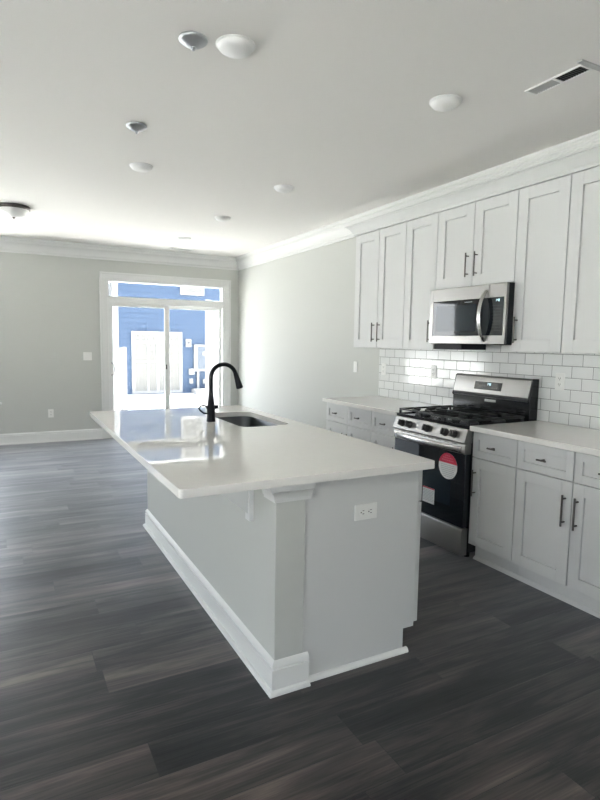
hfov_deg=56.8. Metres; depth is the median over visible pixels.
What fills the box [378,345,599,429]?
backsplash
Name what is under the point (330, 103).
ceiling
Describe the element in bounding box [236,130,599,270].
trim
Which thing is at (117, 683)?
floor
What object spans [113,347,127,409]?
panel
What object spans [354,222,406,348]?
upper cabinet
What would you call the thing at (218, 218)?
recessed light
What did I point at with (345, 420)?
base cabinet
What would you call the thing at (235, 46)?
recessed light
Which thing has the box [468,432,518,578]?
base cabinet
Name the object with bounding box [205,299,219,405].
panel
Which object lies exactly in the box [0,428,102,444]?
baseboard
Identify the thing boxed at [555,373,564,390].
wall outlet
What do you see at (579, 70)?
ceiling vent
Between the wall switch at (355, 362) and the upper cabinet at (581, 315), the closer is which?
the upper cabinet at (581, 315)
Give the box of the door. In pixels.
[106,279,224,437]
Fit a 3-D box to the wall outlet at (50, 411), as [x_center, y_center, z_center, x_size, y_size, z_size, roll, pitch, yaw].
[-3.471,0.186,7.738,0.070,0.116,0.009,-2,7,-28]
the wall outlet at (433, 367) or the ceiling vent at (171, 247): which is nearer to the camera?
the wall outlet at (433, 367)
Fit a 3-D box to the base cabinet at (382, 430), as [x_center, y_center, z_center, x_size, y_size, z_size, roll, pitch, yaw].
[0.942,0.533,4.671,0.660,0.879,0.380,-2,7,-28]
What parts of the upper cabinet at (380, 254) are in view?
door, handle, door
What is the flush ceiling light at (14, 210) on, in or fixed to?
attached to the ceiling
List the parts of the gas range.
knob, knob, knob, door handle, door trim, oven door, control panel, storage drawer, knob, knob, burner, trim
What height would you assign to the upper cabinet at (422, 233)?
1.060 m
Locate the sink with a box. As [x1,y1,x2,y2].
[216,416,275,426]
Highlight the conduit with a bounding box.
[197,371,198,387]
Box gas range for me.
[393,373,538,556]
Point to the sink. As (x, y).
(243, 421)
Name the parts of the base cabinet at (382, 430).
door, drawer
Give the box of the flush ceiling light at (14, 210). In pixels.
[0,202,30,218]
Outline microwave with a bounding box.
[429,282,514,349]
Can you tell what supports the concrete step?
on the ground
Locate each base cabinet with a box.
[326,402,371,441]
[371,411,395,448]
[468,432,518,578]
[512,441,599,617]
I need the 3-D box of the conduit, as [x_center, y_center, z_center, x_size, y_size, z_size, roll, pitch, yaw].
[-3.481,-0.682,18.976,0.090,0.610,0.090,-2,7,-28]
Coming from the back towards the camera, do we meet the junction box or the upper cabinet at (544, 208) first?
the junction box
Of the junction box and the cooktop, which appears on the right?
the cooktop
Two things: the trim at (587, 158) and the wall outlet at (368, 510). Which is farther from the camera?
the trim at (587, 158)
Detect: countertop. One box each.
[90,405,434,498]
[322,396,452,415]
[470,421,599,456]
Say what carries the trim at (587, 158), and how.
on the upper cabinet at (380, 254)
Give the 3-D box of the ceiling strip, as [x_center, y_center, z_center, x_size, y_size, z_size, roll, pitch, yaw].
[1.502,-1.566,2.666,0.495,0.010,0.025,-2,7,-28]
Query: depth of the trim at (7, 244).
7.87 m
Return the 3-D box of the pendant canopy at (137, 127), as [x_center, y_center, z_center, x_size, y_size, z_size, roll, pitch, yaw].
[-1.005,-1.662,3.417,0.126,0.051,0.126,-2,7,-28]
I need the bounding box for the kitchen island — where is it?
[143,470,422,698]
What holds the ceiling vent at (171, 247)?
in the ceiling
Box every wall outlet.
[48,409,53,417]
[354,502,376,520]
[381,363,385,374]
[431,365,436,378]
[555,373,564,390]
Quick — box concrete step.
[191,388,204,394]
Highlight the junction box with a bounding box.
[189,368,194,374]
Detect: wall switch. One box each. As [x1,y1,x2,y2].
[83,352,91,359]
[353,361,357,371]
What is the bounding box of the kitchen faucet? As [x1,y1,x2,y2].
[198,362,242,421]
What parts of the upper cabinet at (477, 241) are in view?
door, handle, handle, door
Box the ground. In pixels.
[127,393,204,409]
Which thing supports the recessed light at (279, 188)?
in the ceiling
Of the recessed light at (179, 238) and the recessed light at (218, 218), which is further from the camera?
the recessed light at (179, 238)
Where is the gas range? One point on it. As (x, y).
(441, 435)
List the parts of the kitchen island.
baseboard, cap moulding, shoe moulding, panel, door, drawer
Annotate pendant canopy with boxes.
[126,122,146,133]
[178,31,207,51]
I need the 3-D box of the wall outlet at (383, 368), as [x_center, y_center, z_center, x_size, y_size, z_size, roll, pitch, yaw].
[0.829,-0.305,5.506,0.009,0.116,0.070,-2,7,-28]
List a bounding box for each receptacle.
[360,508,364,515]
[367,507,372,514]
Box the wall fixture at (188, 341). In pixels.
[186,339,190,346]
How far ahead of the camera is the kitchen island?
2.45 m
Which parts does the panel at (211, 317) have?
post, panel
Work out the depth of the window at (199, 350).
18.85 m
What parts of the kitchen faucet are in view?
lever, spout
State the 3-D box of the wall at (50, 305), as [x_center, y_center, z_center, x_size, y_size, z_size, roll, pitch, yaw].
[-3.723,-0.780,7.587,6.400,2.748,0.150,-2,7,-28]
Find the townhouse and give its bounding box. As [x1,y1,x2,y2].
[108,282,110,295]
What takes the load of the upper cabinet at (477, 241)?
attached to the wall at (296, 349)
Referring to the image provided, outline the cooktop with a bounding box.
[397,411,525,428]
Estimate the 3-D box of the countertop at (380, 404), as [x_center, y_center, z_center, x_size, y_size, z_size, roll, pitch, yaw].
[0.770,0.041,4.958,0.661,0.034,1.140,-2,7,-28]
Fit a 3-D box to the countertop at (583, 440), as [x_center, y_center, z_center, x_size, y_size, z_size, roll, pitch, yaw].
[1.663,0.229,3.281,0.661,0.034,1.132,-2,7,-28]
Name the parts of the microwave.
door, door glass, door handle, control panel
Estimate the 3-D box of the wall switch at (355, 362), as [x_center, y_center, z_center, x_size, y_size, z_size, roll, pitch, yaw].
[0.595,-0.356,5.964,0.008,0.116,0.070,-2,7,-28]
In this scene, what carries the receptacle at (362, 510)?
attached to the wall outlet at (368, 510)
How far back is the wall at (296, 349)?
7.00 m
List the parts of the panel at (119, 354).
panel, post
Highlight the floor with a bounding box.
[0,438,599,799]
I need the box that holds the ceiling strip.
[577,59,599,71]
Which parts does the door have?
sliding panel, fixed panel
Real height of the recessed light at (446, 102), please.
0.041 m
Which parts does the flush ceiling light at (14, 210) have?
lamp shade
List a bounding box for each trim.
[0,236,237,269]
[99,271,230,438]
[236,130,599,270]
[345,144,599,235]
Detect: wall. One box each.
[0,252,238,433]
[238,237,577,428]
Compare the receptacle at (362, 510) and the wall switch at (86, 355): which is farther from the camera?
the wall switch at (86, 355)
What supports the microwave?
attached to the upper cabinet at (477, 241)
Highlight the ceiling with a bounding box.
[0,0,599,256]
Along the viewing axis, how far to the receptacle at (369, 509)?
2.43 m
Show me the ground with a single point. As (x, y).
(177, 400)
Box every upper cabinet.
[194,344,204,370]
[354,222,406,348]
[403,213,453,349]
[436,189,519,289]
[511,174,571,352]
[561,166,599,353]
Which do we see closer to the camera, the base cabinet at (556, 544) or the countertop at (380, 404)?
the base cabinet at (556, 544)
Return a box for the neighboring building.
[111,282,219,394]
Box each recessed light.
[129,162,152,172]
[178,237,190,240]
[214,216,230,221]
[216,34,254,58]
[274,185,293,192]
[429,94,461,111]
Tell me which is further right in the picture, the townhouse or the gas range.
the gas range
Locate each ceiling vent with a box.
[170,247,192,250]
[525,64,592,95]
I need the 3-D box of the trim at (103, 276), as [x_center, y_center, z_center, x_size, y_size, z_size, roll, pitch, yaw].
[-1.983,-0.662,8.425,1.974,2.392,0.026,-2,7,-28]
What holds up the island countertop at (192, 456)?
on the kitchen island
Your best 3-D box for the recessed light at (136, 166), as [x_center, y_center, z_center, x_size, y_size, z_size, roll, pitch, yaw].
[-1.202,-1.752,4.209,0.176,0.041,0.176,-2,7,-28]
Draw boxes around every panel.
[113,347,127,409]
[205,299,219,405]
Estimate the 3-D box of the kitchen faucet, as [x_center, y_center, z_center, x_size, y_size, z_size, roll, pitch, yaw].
[-0.521,-0.054,3.646,0.311,0.386,0.058,-2,7,-28]
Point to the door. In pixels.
(167, 304)
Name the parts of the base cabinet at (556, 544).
door, drawer, handle, handle, door, drawer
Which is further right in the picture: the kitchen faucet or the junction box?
the kitchen faucet
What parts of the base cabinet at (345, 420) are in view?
door, drawer, door, drawer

